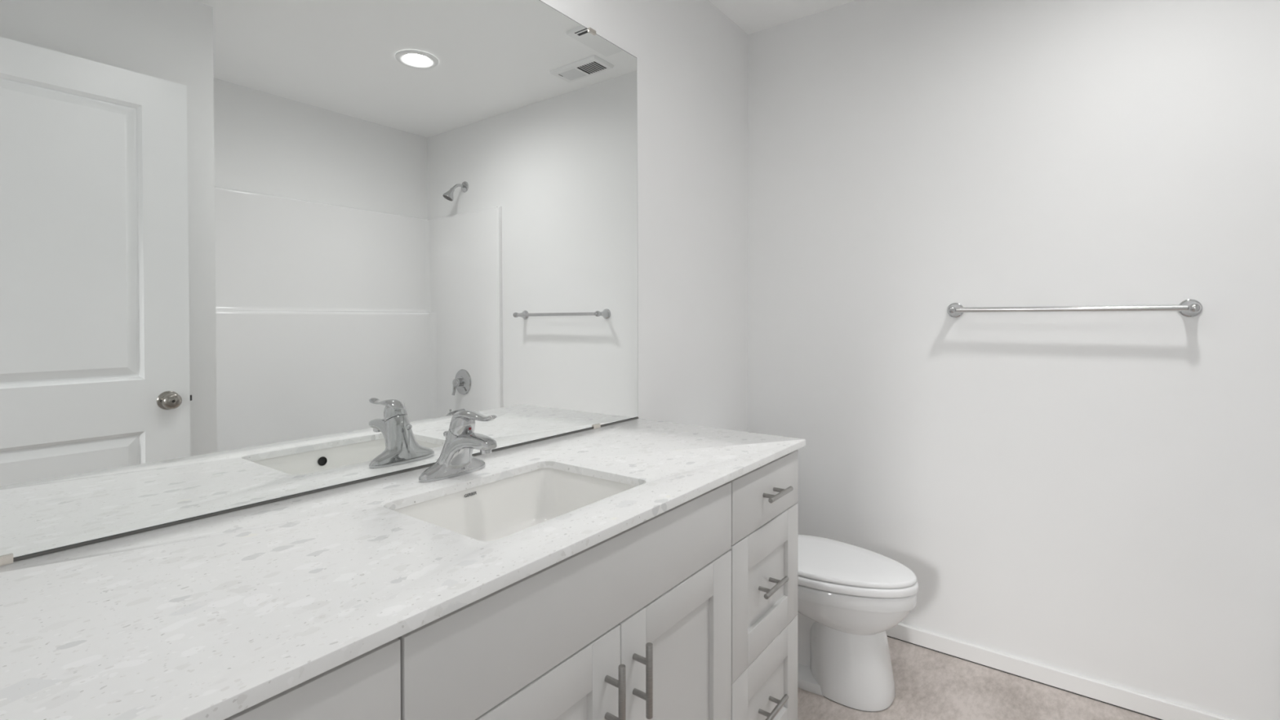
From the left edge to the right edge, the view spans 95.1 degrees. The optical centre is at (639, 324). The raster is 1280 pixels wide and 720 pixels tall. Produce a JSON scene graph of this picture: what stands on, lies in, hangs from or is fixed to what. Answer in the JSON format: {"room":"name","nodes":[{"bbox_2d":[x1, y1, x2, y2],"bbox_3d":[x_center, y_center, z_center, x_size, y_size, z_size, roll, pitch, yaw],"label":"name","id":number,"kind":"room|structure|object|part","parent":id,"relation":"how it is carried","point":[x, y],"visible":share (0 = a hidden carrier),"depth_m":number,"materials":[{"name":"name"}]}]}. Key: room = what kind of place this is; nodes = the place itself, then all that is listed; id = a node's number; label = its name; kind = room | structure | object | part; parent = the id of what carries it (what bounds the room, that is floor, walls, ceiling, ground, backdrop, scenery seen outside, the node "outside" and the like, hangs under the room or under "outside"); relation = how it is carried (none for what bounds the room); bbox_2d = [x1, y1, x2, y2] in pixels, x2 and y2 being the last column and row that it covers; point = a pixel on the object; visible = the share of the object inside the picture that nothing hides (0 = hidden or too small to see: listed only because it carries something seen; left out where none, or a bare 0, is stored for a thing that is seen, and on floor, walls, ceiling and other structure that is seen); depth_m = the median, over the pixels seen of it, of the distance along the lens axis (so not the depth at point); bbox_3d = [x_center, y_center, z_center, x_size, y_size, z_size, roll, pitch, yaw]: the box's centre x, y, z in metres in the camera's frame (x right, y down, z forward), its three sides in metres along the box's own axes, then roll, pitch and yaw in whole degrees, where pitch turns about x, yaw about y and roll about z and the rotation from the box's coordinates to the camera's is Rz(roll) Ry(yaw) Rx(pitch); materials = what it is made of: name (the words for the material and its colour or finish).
{"room":"bathroom","nodes":[
{"label":"bathroom","id":0,"kind":"room"},
{"bbox_2d":[540,0,748,431],"bbox_3d":[-0.239,-0.033,1.707,0.120,2.438,2.461,0,1,37],"label":"wall","id":1,"kind":"structure","parent":0,"point":[692,59],"depth_m":2.16,"materials":[{"name":"paint"}]},
{"bbox_2d":[0,0,638,565],"bbox_3d":[-0.461,-0.275,1.295,0.013,1.177,1.524,0,1,37],"label":"vanity mirror","id":2,"kind":"object","parent":1,"relation":"attached to","point":[253,253],"visible":0.97,"depth_m":1.06,"materials":[{"name":"silver mirror"}]},
{"bbox_2d":[708,0,856,34],"bbox_3d":[0.283,-1.289,0.310,2.613,0.100,4.057,0,1,37],"label":"ceiling","id":3,"kind":"structure","parent":0,"point":[752,16],"depth_m":2.35,"materials":[{"name":"white paint"}]},
{"bbox_2d":[797,636,1158,719],"bbox_3d":[0.286,1.249,0.335,2.613,0.100,4.057,0,1,37],"label":"floor","id":4,"kind":"structure","parent":0,"point":[930,684],"depth_m":1.85,"materials":[{"name":"plastic"}]},
{"bbox_2d":[223,637,400,719],"bbox_3d":[-0.577,0.767,0.667,0.585,0.860,0.359,0,1,37],"label":"base cabinet","id":5,"kind":"object","parent":4,"relation":"on","point":[367,686],"visible":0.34,"depth_m":0.61,"materials":[{"name":"paint"}]},
{"bbox_2d":[397,481,731,719],"bbox_3d":[-0.236,0.762,1.126,0.585,0.860,0.782,0,1,37],"label":"base cabinet","id":6,"kind":"object","parent":4,"relation":"on","point":[635,624],"visible":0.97,"depth_m":0.93,"materials":[{"name":"paint"}]},
{"bbox_2d":[0,417,805,719],"bbox_3d":[-0.237,0.324,1.136,0.567,0.016,1.535,0,1,37],"label":"countertop","id":7,"kind":"structure","parent":6,"relation":"on","point":[216,617],"depth_m":0.74,"materials":[{"name":"white stone"}]},
{"bbox_2d":[418,409,497,482],"bbox_3d":[-0.377,0.246,1.198,0.143,0.138,0.162,0,1,-24],"label":"faucet","id":8,"kind":"object","parent":7,"relation":"on","point":[455,459],"visible":1,"depth_m":1.19,"materials":[{"name":"silver metal"}]},
{"bbox_3d":[-0.411,0.267,1.246,0.014,0.079,0.013,0,1,37],"label":"lift rod","id":9,"kind":"part","parent":8,"relation":"part of","materials":[{"name":"silver metal"}]},
{"bbox_3d":[-0.367,0.207,1.213,0.051,0.050,0.052,0,1,37],"label":"handle","id":10,"kind":"part","parent":8,"relation":"part of","materials":[{"name":"silver metal"}]},
{"bbox_3d":[-0.345,0.268,1.197,0.137,0.091,0.072,0,1,37],"label":"spout","id":11,"kind":"part","parent":8,"relation":"part of","materials":[{"name":"silver metal"}]},
{"bbox_3d":[-0.336,0.190,1.189,0.124,0.027,0.041,0,1,37],"label":"lever","id":12,"kind":"part","parent":8,"relation":"part of","materials":[{"name":"silver metal"}]},
{"bbox_2d":[394,467,636,541],"bbox_3d":[-0.219,0.397,1.103,0.350,0.130,0.460,0,1,37],"label":"undermount sink","id":13,"kind":"object","parent":7,"relation":"in","point":[500,508],"visible":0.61,"depth_m":1.25,"materials":[{"name":"white ceramic"}]},
{"bbox_3d":[-0.156,0.796,0.824,0.020,0.593,0.389,0,1,37],"label":"cabinet door","id":14,"kind":"part","parent":6,"relation":"part of","materials":[{"name":"paint"}]},
{"bbox_3d":[-0.039,0.600,0.931,0.038,0.123,0.012,0,1,37],"label":"handle","id":15,"kind":"part","parent":6,"relation":"part of","materials":[{"name":"silver metal"}]},
{"bbox_3d":[0.005,0.598,0.990,0.038,0.123,0.012,0,1,37],"label":"handle","id":16,"kind":"part","parent":6,"relation":"part of","materials":[{"name":"silver metal"}]},
{"bbox_3d":[0.077,0.793,1.137,0.020,0.593,0.387,0,1,37],"label":"cabinet door","id":17,"kind":"part","parent":6,"relation":"part of","materials":[{"name":"paint"}]},
{"bbox_2d":[729,449,798,719],"bbox_3d":[0.113,0.757,1.594,0.585,0.860,0.383,0,1,37],"label":"base cabinet","id":18,"kind":"object","parent":4,"relation":"on","point":[764,548],"visible":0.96,"depth_m":1.43,"materials":[{"name":"paint"}]},
{"bbox_3d":[0.309,0.639,1.447,0.020,0.303,0.380,0,1,37],"label":"drawer","id":19,"kind":"part","parent":18,"relation":"part of","materials":[{"name":"paint"}]},
{"bbox_3d":[0.309,0.414,1.445,0.020,0.141,0.380,0,1,37],"label":"drawer","id":20,"kind":"part","parent":18,"relation":"part of","materials":[{"name":"paint"}]},
{"bbox_3d":[0.309,0.939,1.450,0.020,0.294,0.380,0,1,37],"label":"drawer","id":21,"kind":"part","parent":18,"relation":"part of","materials":[{"name":"paint"}]},
{"bbox_3d":[0.324,0.942,1.439,0.038,0.012,0.124,0,1,37],"label":"handle","id":22,"kind":"part","parent":18,"relation":"part of","materials":[{"name":"silver metal"}]},
{"bbox_3d":[0.323,0.641,1.437,0.038,0.012,0.124,0,1,37],"label":"handle","id":23,"kind":"part","parent":18,"relation":"part of","materials":[{"name":"silver metal"}]},
{"bbox_3d":[0.332,0.412,1.428,0.038,0.012,0.124,0,1,37],"label":"handle","id":24,"kind":"part","parent":18,"relation":"part of","materials":[{"name":"silver metal"}]},
{"bbox_2d":[797,534,918,711],"bbox_3d":[0.544,0.822,2.017,0.762,0.722,0.426,0,1,37],"label":"toilet","id":25,"kind":"object","parent":4,"relation":"on","point":[849,595],"visible":0.56,"depth_m":1.82,"materials":[{"name":"ceramic"}]},
{"bbox_3d":[0.634,0.781,1.950,0.528,0.018,0.333,0,1,37],"label":"lid","id":26,"kind":"part","parent":25,"relation":"part of","materials":[{"name":"plastic"}]},
{"bbox_3d":[0.636,0.805,1.948,0.533,0.024,0.342,0,1,37],"label":"seat","id":27,"kind":"part","parent":25,"relation":"part of","materials":[{"name":"plastic"}]},
{"bbox_2d":[747,0,1279,719],"bbox_3d":[1.508,-0.036,1.866,2.493,2.438,0.120,0,1,37],"label":"wall","id":28,"kind":"structure","parent":0,"point":[1092,495],"depth_m":1.93,"materials":[{"name":"paint"}]},
{"bbox_2d":[885,622,1234,719],"bbox_3d":[1.111,1.149,2.090,1.600,0.056,0.013,0,1,37],"label":"baseboard","id":29,"kind":"structure","parent":28,"relation":"attached to","point":[1150,705],"depth_m":1.90,"materials":[{"name":"paint"}]},
{"bbox_2d":[946,298,1202,317],"bbox_3d":[1.338,-0.048,1.861,0.664,0.053,0.090,0,1,37],"label":"towel bar","id":30,"kind":"object","parent":28,"relation":"attached to","point":[1190,308],"visible":1,"depth_m":1.79,"materials":[{"name":"silver metal"}]},
{"bbox_3d":[1.093,-0.050,2.043,0.053,0.053,0.090,0,1,37],"label":"post","id":31,"kind":"part","parent":30,"relation":"part of","materials":[{"name":"silver metal"}]},
{"bbox_3d":[1.583,-0.046,1.679,0.053,0.053,0.090,0,1,37],"label":"post","id":32,"kind":"part","parent":30,"relation":"part of","materials":[{"name":"silver metal"}]}
]}

